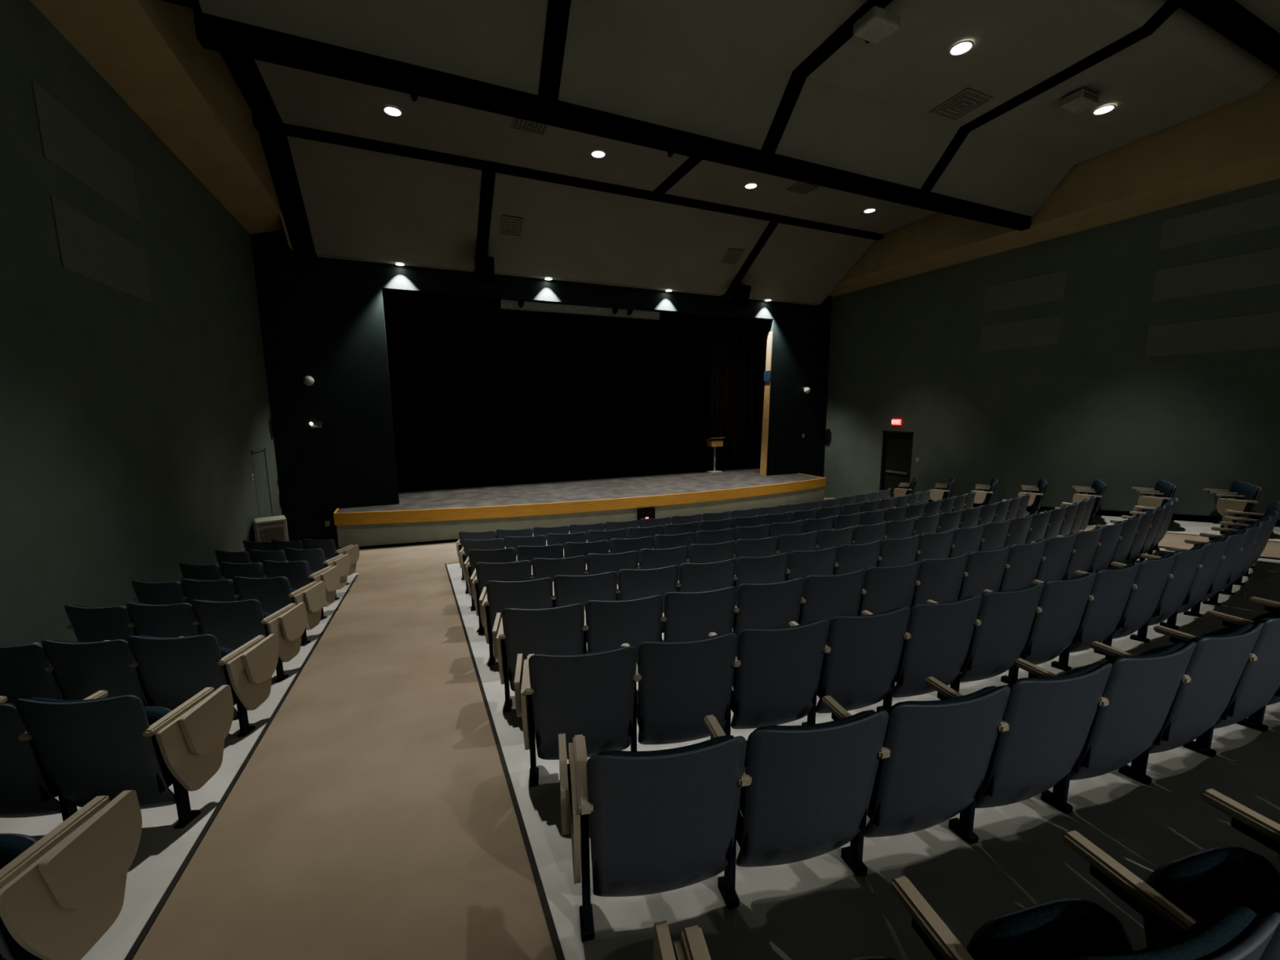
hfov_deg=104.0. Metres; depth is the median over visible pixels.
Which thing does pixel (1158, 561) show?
backrest cushion
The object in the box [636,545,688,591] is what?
seat
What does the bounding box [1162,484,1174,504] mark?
backrest cushion
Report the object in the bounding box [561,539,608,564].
seat
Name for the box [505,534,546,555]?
seat
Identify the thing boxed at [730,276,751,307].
speaker
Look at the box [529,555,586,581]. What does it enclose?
seat
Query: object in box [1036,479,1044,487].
backrest cushion
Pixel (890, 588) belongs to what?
seat
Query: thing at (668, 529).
seat
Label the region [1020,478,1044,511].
seat
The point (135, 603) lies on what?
backrest cushion
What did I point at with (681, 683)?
seat
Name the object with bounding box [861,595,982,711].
seat
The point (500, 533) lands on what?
seat
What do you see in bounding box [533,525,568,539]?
seat
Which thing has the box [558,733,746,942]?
seat
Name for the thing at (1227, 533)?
seat cushion
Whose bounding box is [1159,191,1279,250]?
acoustic panel
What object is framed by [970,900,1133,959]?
seat cushion
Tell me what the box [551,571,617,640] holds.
seat
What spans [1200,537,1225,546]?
backrest cushion
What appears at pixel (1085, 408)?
wall
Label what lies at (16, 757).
backrest cushion
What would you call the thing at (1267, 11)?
ceiling panel
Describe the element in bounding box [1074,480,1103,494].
seat
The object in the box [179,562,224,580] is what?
seat
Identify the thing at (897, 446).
door
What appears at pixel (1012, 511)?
seat
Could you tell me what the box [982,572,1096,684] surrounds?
seat
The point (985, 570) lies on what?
seat
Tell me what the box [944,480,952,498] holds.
backrest cushion
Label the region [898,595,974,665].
backrest cushion
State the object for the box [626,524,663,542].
seat
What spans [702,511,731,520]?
seat
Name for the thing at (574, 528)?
seat
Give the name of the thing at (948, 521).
seat
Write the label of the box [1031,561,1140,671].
seat
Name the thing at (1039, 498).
backrest cushion
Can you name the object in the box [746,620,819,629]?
backrest cushion
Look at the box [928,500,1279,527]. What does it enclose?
baseboard
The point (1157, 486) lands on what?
backrest cushion
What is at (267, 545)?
seat
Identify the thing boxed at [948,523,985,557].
seat
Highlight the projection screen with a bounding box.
[500,299,660,319]
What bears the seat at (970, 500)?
on the floor
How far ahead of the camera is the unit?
7.86 m
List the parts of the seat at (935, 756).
leg, armrest, seat frame, backrest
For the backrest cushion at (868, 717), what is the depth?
1.77 m
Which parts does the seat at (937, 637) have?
leg, armrest, seat frame, backrest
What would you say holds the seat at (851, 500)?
on the floor
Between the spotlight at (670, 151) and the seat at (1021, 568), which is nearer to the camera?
the seat at (1021, 568)
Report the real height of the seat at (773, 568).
0.830 m
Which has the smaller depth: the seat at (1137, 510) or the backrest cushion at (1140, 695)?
the backrest cushion at (1140, 695)
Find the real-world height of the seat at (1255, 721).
0.830 m
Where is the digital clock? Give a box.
[637,507,654,520]
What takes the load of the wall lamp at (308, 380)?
attached to the wall at (322, 319)
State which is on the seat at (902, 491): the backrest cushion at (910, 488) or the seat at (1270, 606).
the backrest cushion at (910, 488)
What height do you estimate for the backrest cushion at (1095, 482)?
0.498 m
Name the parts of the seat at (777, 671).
armrest, leg, seat frame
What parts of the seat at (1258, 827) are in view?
leg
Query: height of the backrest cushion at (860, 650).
0.498 m
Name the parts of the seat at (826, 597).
armrest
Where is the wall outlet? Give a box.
[324,520,329,526]
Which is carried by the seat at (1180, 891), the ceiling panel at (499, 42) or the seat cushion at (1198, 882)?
the seat cushion at (1198, 882)
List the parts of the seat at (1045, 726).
leg, armrest, seat frame, backrest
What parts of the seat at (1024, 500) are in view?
backrest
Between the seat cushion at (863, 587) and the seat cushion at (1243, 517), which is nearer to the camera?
the seat cushion at (863, 587)
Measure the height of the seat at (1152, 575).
0.830 m
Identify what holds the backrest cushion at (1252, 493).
on the seat at (1247, 503)
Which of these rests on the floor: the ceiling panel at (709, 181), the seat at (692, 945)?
the seat at (692, 945)
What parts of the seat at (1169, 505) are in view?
leg, armrest, backrest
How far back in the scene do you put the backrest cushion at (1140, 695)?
2.20 m
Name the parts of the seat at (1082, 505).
backrest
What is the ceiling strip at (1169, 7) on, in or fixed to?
attached to the ceiling
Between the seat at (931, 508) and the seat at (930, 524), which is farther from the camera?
the seat at (931, 508)
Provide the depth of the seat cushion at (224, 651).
3.41 m
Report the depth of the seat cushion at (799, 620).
4.02 m
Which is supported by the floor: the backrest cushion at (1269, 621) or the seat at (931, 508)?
the seat at (931, 508)
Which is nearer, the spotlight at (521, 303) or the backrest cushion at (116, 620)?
the backrest cushion at (116, 620)
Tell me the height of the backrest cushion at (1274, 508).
0.498 m
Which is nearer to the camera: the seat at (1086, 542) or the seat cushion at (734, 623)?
the seat cushion at (734, 623)
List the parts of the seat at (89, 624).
armrest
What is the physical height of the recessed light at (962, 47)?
0.012 m
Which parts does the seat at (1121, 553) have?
armrest, backrest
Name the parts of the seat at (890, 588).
armrest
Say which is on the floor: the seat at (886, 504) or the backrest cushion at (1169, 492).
the seat at (886, 504)
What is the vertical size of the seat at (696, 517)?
0.830 m
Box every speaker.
[474,246,494,284]
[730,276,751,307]
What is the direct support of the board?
on the stage
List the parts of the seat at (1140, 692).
leg, armrest, seat frame, backrest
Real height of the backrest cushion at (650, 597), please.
0.498 m
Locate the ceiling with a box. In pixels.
[161,0,315,252]
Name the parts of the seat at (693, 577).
armrest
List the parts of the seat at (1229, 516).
panel, armrest, leg, armrest, leg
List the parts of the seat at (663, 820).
panel, armrest, leg, seat frame, backrest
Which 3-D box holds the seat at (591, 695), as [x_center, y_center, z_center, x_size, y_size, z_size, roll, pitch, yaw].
[-0.360,1.246,2.781,0.635,0.826,0.466,-2,8,-10]
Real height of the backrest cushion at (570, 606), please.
0.498 m
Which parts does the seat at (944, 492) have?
backrest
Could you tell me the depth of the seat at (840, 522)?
7.26 m
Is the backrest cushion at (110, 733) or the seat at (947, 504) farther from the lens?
the seat at (947, 504)
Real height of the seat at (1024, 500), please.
0.826 m
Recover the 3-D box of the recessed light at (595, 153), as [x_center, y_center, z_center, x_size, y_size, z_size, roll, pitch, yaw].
[-0.805,-6.291,9.654,0.293,0.012,0.293,-4,9,-24]
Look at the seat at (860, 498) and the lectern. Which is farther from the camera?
the lectern
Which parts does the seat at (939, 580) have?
armrest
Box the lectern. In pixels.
[705,437,724,472]
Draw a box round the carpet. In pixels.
[132,497,1279,959]
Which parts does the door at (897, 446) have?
handle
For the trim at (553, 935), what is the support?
on the floor
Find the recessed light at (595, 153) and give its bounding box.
[591,150,605,158]
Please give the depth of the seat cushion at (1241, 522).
5.96 m
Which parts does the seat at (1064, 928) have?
leg, armrest, backrest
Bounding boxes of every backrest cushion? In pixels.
[0,702,46,776]
[29,694,164,767]
[72,604,136,634]
[134,602,177,604]
[137,634,204,638]
[512,604,573,609]
[538,646,625,655]
[594,595,655,600]
[596,734,733,755]
[648,633,728,642]
[675,586,728,592]
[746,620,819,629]
[753,710,875,731]
[757,578,795,584]
[822,607,902,679]
[831,569,858,575]
[872,685,999,793]
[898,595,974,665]
[907,480,914,493]
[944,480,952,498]
[968,583,1037,651]
[986,481,995,502]
[988,662,1102,767]
[1028,573,1090,638]
[1035,482,1045,504]
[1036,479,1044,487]
[1053,906,1257,959]
[1077,526,1099,532]
[1080,563,1134,623]
[1085,642,1186,741]
[1090,480,1099,488]
[1093,481,1102,491]
[1093,483,1104,507]
[1135,553,1171,564]
[1154,480,1164,490]
[1159,482,1169,493]
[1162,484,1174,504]
[1171,544,1201,555]
[1185,623,1254,645]
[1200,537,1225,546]
[1223,529,1244,537]
[1228,480,1243,493]
[1236,483,1251,495]
[1241,522,1257,529]
[1244,485,1259,512]
[1248,884,1279,919]
[1250,617,1279,626]
[1255,516,1267,523]
[1262,511,1274,517]
[1264,502,1279,514]
[1265,506,1277,513]
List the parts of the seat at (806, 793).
leg, armrest, seat frame, backrest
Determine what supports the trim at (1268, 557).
on the floor
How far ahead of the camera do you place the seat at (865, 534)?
6.22 m
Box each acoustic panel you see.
[31,79,140,222]
[50,195,151,302]
[979,314,1062,351]
[982,269,1066,312]
[1144,311,1279,356]
[1151,247,1279,302]
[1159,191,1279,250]
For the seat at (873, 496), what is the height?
0.830 m
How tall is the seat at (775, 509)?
0.830 m
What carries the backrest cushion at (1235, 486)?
on the seat at (1235, 486)
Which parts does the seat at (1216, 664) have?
leg, armrest, seat frame, backrest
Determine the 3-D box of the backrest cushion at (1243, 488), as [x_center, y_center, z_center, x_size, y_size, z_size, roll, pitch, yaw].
[10.038,0.323,8.355,0.174,0.498,0.500,7,11,41]
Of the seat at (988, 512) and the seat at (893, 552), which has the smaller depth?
the seat at (893, 552)
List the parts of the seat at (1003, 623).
armrest, leg, seat frame, backrest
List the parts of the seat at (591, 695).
panel, armrest, leg, seat frame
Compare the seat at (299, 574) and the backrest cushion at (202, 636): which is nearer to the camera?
the backrest cushion at (202, 636)
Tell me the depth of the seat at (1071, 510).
7.06 m
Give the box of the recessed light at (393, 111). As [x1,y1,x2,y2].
[382,105,402,116]
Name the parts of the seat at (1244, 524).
armrest, leg, backrest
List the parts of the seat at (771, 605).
armrest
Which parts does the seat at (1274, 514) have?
armrest, leg, backrest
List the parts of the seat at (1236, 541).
leg, armrest, seat frame, backrest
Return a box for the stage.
[333,462,826,549]
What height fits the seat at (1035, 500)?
0.830 m
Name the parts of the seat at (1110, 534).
seat frame, backrest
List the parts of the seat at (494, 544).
panel, leg, backrest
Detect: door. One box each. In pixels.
[251,447,273,517]
[879,431,913,497]
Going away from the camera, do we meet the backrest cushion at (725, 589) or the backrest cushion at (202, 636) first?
the backrest cushion at (202, 636)
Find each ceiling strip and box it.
[473,170,495,273]
[537,0,571,102]
[653,156,702,194]
[720,221,778,297]
[760,0,892,154]
[920,0,1179,192]
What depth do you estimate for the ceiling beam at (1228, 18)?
6.65 m
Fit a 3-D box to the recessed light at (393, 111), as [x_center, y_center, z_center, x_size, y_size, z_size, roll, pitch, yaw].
[-4.064,-6.057,8.215,0.293,0.012,0.293,-4,9,-24]
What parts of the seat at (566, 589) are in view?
armrest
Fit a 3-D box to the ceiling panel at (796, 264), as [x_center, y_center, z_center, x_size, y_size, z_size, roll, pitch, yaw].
[4.761,-6.359,14.950,3.520,1.525,2.340,-4,9,-24]
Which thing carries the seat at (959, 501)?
on the floor
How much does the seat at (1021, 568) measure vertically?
0.830 m
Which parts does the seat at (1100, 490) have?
armrest, leg, armrest, leg, backrest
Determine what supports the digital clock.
attached to the stage
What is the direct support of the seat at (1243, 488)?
on the floor
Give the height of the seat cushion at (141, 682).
0.337 m
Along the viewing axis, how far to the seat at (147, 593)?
5.03 m
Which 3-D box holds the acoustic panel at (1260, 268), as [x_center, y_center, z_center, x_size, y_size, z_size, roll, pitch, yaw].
[10.401,-3.653,8.880,0.012,0.600,1.900,-4,9,-24]
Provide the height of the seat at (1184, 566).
0.830 m
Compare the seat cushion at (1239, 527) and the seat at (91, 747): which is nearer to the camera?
the seat at (91, 747)
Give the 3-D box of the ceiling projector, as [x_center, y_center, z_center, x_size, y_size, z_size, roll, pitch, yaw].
[2.873,-5.622,6.098,0.440,0.310,0.375,-4,9,-24]
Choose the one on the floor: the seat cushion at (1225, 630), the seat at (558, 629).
the seat at (558, 629)
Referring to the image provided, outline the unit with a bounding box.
[1059,88,1098,114]
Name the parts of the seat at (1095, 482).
armrest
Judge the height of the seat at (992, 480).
0.830 m
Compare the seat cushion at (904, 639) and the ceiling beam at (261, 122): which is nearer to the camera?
the seat cushion at (904, 639)
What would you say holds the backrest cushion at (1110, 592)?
on the seat at (1107, 600)
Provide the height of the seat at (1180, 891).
0.830 m
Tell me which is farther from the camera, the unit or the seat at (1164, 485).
the seat at (1164, 485)
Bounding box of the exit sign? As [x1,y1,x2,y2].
[891,418,901,425]
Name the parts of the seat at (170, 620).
armrest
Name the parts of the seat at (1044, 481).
armrest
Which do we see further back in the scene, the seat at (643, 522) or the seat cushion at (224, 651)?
the seat at (643, 522)
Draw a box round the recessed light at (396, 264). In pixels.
[395,262,404,266]
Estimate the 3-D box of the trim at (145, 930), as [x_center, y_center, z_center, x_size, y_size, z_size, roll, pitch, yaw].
[-1.172,1.776,0.263,0.024,2.121,18.130,-4,9,-24]
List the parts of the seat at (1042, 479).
armrest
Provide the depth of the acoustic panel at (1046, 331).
11.89 m
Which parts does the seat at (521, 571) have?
panel, armrest, leg, backrest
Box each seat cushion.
[0,834,34,920]
[137,668,146,693]
[144,706,170,764]
[219,647,233,688]
[262,611,271,636]
[290,587,297,603]
[733,602,736,633]
[733,646,737,693]
[739,741,747,814]
[798,589,804,624]
[819,636,827,679]
[857,586,863,614]
[872,710,888,789]
[898,639,905,662]
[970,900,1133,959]
[1066,663,1105,674]
[1140,644,1170,655]
[1149,847,1279,946]
[1204,627,1235,635]
[1222,532,1233,535]
[1232,525,1243,529]
[1238,520,1248,524]
[1241,515,1250,524]
[1252,612,1279,621]
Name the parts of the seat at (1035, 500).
armrest, armrest, leg, backrest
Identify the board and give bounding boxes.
[760,331,772,475]
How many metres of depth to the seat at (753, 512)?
8.65 m
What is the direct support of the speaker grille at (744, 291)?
attached to the speaker at (740, 294)
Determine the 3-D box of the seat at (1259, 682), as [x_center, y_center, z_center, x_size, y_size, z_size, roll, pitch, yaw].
[3.250,1.062,2.721,0.649,0.830,0.384,-2,8,-8]
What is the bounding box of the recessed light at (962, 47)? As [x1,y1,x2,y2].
[948,40,973,56]
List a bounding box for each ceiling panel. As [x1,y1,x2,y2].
[198,0,548,95]
[254,59,689,191]
[287,135,482,271]
[487,173,769,296]
[558,0,867,150]
[664,160,938,234]
[729,222,875,305]
[774,0,1168,189]
[930,7,1279,216]
[1234,0,1279,33]
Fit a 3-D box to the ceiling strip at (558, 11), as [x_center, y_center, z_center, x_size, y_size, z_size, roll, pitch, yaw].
[-0.525,-5.359,4.979,0.260,1.140,3.380,-4,9,-24]
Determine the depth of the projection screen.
14.00 m
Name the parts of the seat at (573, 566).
armrest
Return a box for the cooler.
[253,515,288,542]
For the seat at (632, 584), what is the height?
0.830 m
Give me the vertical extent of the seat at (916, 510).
0.830 m
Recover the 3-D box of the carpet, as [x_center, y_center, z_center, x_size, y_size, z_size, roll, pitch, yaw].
[3.741,1.336,4.645,16.160,2.581,22.150,-4,9,-24]
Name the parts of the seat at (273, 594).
backrest, leg, armrest, panel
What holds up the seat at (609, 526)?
on the floor
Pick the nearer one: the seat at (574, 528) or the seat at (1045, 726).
the seat at (1045, 726)
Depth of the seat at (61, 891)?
1.65 m
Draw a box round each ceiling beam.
[192,3,1031,231]
[252,111,883,239]
[1169,0,1279,72]
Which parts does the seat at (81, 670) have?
armrest, seat frame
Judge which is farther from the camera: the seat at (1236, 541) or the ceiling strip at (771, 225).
the ceiling strip at (771, 225)
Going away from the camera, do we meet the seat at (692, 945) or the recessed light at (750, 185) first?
the seat at (692, 945)
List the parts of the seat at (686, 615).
armrest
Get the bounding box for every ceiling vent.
[499,215,524,236]
[510,117,549,135]
[720,248,743,264]
[785,181,820,194]
[928,88,994,120]
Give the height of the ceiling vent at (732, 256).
0.280 m
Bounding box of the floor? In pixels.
[0,506,1279,959]
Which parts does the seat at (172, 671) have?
armrest, backrest, seat frame, leg, armrest, panel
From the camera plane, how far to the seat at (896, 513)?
7.78 m
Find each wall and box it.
[0,0,282,645]
[250,230,831,547]
[823,178,1279,519]
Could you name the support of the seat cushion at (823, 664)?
on the seat at (862, 655)
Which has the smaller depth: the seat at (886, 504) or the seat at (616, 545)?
the seat at (616, 545)
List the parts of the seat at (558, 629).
panel, armrest, leg, seat frame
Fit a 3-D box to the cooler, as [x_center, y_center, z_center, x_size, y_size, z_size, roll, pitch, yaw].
[-6.986,1.227,9.520,0.480,1.010,0.452,-7,11,-39]
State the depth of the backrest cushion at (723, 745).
1.67 m
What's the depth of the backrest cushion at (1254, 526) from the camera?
4.88 m
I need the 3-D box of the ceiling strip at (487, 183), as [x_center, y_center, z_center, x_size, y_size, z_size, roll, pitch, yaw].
[-3.536,-5.753,11.286,0.260,1.545,2.340,-4,9,-24]
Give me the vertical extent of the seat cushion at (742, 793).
0.337 m
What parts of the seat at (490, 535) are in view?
panel, backrest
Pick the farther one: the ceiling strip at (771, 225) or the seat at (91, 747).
the ceiling strip at (771, 225)
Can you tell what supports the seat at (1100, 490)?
on the floor
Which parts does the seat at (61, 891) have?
backrest, seat frame, leg, armrest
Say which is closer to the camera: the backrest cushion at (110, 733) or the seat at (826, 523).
the backrest cushion at (110, 733)
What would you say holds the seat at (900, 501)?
on the floor
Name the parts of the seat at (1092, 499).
armrest, backrest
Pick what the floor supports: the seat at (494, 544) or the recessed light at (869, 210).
the seat at (494, 544)
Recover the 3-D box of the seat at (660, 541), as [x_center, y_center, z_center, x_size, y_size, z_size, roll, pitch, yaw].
[0.380,1.063,6.503,0.649,0.830,0.384,-1,8,-2]
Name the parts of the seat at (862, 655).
leg, armrest, seat frame, backrest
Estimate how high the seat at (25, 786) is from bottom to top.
0.830 m
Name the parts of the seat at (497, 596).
panel, armrest, leg, backrest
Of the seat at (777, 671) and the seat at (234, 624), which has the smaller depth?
the seat at (777, 671)
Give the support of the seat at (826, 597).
on the floor
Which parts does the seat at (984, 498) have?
armrest, leg, backrest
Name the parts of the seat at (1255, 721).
armrest, leg, backrest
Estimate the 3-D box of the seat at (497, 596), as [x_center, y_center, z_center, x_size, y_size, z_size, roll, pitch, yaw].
[-1.086,1.219,4.462,0.635,0.830,0.466,-2,8,-8]
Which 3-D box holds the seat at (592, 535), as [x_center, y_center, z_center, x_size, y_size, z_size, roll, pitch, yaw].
[-0.518,1.084,7.199,0.649,0.830,0.384,0,8,1]
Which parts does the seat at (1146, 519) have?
armrest, backrest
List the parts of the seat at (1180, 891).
armrest, leg, backrest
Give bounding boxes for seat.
[0,642,65,704]
[0,696,61,817]
[0,790,142,959]
[14,684,234,828]
[41,639,150,706]
[64,604,137,642]
[126,602,201,637]
[127,634,279,737]
[132,579,188,604]
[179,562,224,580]
[181,578,239,604]
[191,599,306,682]
[214,550,251,565]
[219,561,266,580]
[233,576,326,646]
[242,540,273,552]
[248,549,287,563]
[262,560,340,620]
[271,539,303,559]
[284,547,351,600]
[302,538,359,585]
[456,530,496,580]
[459,537,505,593]
[463,547,516,611]
[470,560,531,634]
[479,577,552,665]
[492,603,584,711]
[496,528,533,546]
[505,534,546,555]
[514,645,636,786]
[515,543,563,565]
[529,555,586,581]
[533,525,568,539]
[546,531,586,548]
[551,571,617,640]
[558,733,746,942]
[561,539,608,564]
[568,522,604,540]
[582,595,663,664]
[584,550,638,600]
[586,528,626,550]
[604,519,639,530]
[607,535,653,563]
[614,564,679,632]
[621,632,737,751]
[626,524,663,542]
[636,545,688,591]
[639,516,671,527]
[652,531,694,559]
[653,920,896,959]
[660,586,737,641]
[663,521,699,543]
[671,513,702,528]
[675,559,736,591]
[685,540,735,563]
[694,527,733,544]
[698,518,733,530]
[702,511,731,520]
[703,710,888,909]
[708,619,829,735]
[730,507,757,521]
[732,515,764,537]
[732,535,778,569]
[732,577,804,646]
[733,524,770,547]
[733,552,789,599]
[756,504,782,515]
[762,511,791,524]
[768,520,804,537]
[775,530,818,559]
[781,502,804,513]
[786,546,838,589]
[788,607,911,725]
[791,507,817,528]
[798,568,866,624]
[801,515,834,533]
[803,499,823,511]
[815,525,854,550]
[816,505,840,519]
[821,685,1010,876]
[822,497,841,507]
[831,511,861,529]
[833,540,881,574]
[840,494,857,506]
[840,502,862,515]
[851,521,887,545]
[855,492,870,503]
[857,560,920,615]
[859,508,885,525]
[860,498,879,513]
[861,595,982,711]
[868,489,881,502]
[876,534,920,567]
[877,496,895,510]
[880,488,891,499]
[883,505,907,522]
[884,516,915,539]
[890,875,1279,959]
[893,480,915,497]
[893,493,909,508]
[899,478,916,493]
[904,502,925,519]
[906,491,920,505]
[910,553,968,608]
[912,512,941,535]
[915,528,955,562]
[918,488,930,504]
[923,498,942,516]
[924,662,1112,844]
[925,582,1044,693]
[929,480,953,501]
[935,477,955,485]
[935,479,955,497]
[937,508,963,533]
[938,496,955,513]
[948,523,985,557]
[951,493,967,511]
[957,545,1011,599]
[959,505,982,528]
[963,490,976,509]
[970,480,997,505]
[975,478,997,491]
[975,479,997,501]
[977,502,998,524]
[978,518,1011,551]
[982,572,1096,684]
[992,498,1011,523]
[998,538,1047,591]
[1001,492,1031,518]
[1004,513,1033,546]
[1005,495,1022,519]
[1013,641,1196,813]
[1017,481,1047,514]
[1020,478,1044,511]
[1022,480,1047,515]
[1025,509,1052,543]
[1031,525,1103,579]
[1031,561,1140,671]
[1035,532,1078,582]
[1043,505,1067,539]
[1044,497,1088,533]
[1054,494,1096,530]
[1056,520,1124,573]
[1057,501,1079,536]
[1062,830,1279,959]
[1072,479,1100,488]
[1072,482,1106,525]
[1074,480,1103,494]
[1074,552,1177,655]
[1077,515,1142,569]
[1089,622,1264,784]
[1095,510,1155,564]
[1110,505,1165,563]
[1110,543,1206,642]
[1120,501,1173,562]
[1129,497,1178,555]
[1132,480,1166,496]
[1136,481,1172,497]
[1137,484,1177,507]
[1140,535,1230,629]
[1153,617,1279,757]
[1164,528,1248,617]
[1184,521,1262,605]
[1199,515,1272,595]
[1200,788,1279,860]
[1203,480,1244,524]
[1205,609,1279,732]
[1209,482,1253,528]
[1210,510,1278,585]
[1215,484,1262,515]
[1219,505,1279,576]
[1222,501,1279,568]
[1248,596,1279,612]
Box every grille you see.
[259,526,284,542]
[477,257,493,284]
[737,285,751,306]
[1083,91,1098,102]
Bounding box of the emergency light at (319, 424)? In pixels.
[309,421,322,427]
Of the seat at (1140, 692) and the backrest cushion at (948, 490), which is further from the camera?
the backrest cushion at (948, 490)
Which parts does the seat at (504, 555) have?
panel, leg, backrest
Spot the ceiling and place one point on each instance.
(245, 71)
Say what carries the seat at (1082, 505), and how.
on the floor
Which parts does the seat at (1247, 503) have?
armrest, leg, armrest, leg, backrest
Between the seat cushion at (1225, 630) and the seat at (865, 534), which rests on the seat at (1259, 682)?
the seat cushion at (1225, 630)
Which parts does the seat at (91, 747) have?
armrest, leg, backrest, seat frame, leg, armrest, panel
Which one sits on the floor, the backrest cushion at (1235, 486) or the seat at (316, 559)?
the seat at (316, 559)
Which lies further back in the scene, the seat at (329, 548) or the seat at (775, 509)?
the seat at (775, 509)
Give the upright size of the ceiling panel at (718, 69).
1.120 m
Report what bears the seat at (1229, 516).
on the floor
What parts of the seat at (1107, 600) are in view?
leg, armrest, seat frame, backrest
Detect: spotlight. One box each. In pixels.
[409,88,417,101]
[518,299,524,307]
[612,306,617,314]
[626,308,632,315]
[667,147,674,157]
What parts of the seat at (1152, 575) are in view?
leg, armrest, seat frame, backrest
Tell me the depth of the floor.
2.14 m
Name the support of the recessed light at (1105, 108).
attached to the ceiling panel at (1185, 69)
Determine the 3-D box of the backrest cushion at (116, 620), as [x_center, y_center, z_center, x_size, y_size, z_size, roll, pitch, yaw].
[-4.476,1.274,4.216,0.500,0.498,0.174,0,8,4]
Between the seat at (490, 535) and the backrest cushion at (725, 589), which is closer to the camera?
the backrest cushion at (725, 589)
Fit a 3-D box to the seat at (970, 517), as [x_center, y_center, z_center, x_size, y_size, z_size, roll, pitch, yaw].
[4.771,0.789,7.455,0.649,0.830,0.384,-3,9,-19]
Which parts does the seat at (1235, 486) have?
leg, armrest, backrest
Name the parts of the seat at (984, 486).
armrest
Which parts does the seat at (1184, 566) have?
leg, armrest, seat frame, backrest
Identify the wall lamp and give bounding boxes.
[302,375,314,386]
[803,386,810,393]
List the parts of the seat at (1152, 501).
armrest, leg, armrest, backrest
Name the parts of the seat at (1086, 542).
backrest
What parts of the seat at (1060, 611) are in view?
leg, armrest, seat frame, backrest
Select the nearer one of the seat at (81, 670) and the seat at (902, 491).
the seat at (81, 670)
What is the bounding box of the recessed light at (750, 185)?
[744,182,757,189]
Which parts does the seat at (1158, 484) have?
armrest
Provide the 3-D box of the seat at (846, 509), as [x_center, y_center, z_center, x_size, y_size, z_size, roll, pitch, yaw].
[3.573,0.799,8.799,0.649,0.830,0.384,-3,9,-18]
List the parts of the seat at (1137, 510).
armrest, panel, leg, armrest, leg, backrest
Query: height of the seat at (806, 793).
0.830 m
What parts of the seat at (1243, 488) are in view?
armrest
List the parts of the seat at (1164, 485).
armrest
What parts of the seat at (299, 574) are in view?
backrest, leg, armrest, panel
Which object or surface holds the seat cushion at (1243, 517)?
on the seat at (1229, 516)
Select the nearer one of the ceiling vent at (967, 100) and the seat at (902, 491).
the ceiling vent at (967, 100)
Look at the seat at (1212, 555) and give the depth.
4.32 m
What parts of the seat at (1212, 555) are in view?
leg, armrest, seat frame, backrest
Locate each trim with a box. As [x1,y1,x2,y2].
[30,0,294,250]
[124,574,357,959]
[444,563,564,959]
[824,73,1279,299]
[1086,525,1279,542]
[1157,546,1279,559]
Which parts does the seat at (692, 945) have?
panel, armrest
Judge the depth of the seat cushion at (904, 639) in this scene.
3.19 m
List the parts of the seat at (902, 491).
backrest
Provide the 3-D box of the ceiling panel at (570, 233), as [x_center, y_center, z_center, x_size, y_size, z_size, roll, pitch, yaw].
[-0.251,-5.999,12.736,6.940,1.525,2.340,-4,9,-24]
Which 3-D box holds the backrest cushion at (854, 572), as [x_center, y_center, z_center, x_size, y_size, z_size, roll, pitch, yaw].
[1.504,0.960,3.971,0.500,0.498,0.174,-3,9,-16]
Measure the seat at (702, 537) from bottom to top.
0.830 m
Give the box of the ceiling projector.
[853,1,900,44]
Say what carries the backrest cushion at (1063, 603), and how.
on the seat at (1060, 611)
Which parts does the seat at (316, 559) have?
backrest, armrest, panel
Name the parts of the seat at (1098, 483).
armrest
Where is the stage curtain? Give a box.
[709,315,767,467]
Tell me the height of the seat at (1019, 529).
0.830 m
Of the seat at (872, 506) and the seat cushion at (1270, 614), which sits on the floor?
the seat at (872, 506)
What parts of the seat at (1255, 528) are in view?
leg, armrest, backrest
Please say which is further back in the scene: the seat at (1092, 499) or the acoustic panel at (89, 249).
the seat at (1092, 499)
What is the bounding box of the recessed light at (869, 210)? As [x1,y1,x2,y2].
[863,208,875,213]
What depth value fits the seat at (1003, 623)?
3.26 m
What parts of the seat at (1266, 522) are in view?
leg, armrest, backrest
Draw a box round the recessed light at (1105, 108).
[1092,104,1115,115]
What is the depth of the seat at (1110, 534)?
5.37 m
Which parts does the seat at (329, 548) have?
backrest, armrest, panel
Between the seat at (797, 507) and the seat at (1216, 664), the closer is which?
the seat at (1216, 664)
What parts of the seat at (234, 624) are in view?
armrest, backrest, leg, armrest, panel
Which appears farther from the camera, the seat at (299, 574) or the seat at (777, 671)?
the seat at (299, 574)
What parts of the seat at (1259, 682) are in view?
leg, armrest, backrest, seat frame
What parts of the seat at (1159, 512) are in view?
armrest, backrest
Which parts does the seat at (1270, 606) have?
leg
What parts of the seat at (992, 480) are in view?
armrest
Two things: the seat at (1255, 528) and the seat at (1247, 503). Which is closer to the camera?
the seat at (1255, 528)
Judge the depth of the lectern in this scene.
17.85 m
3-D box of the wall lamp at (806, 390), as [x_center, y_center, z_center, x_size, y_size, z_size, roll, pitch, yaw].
[5.697,-3.061,17.063,0.220,0.230,0.254,-4,9,-24]

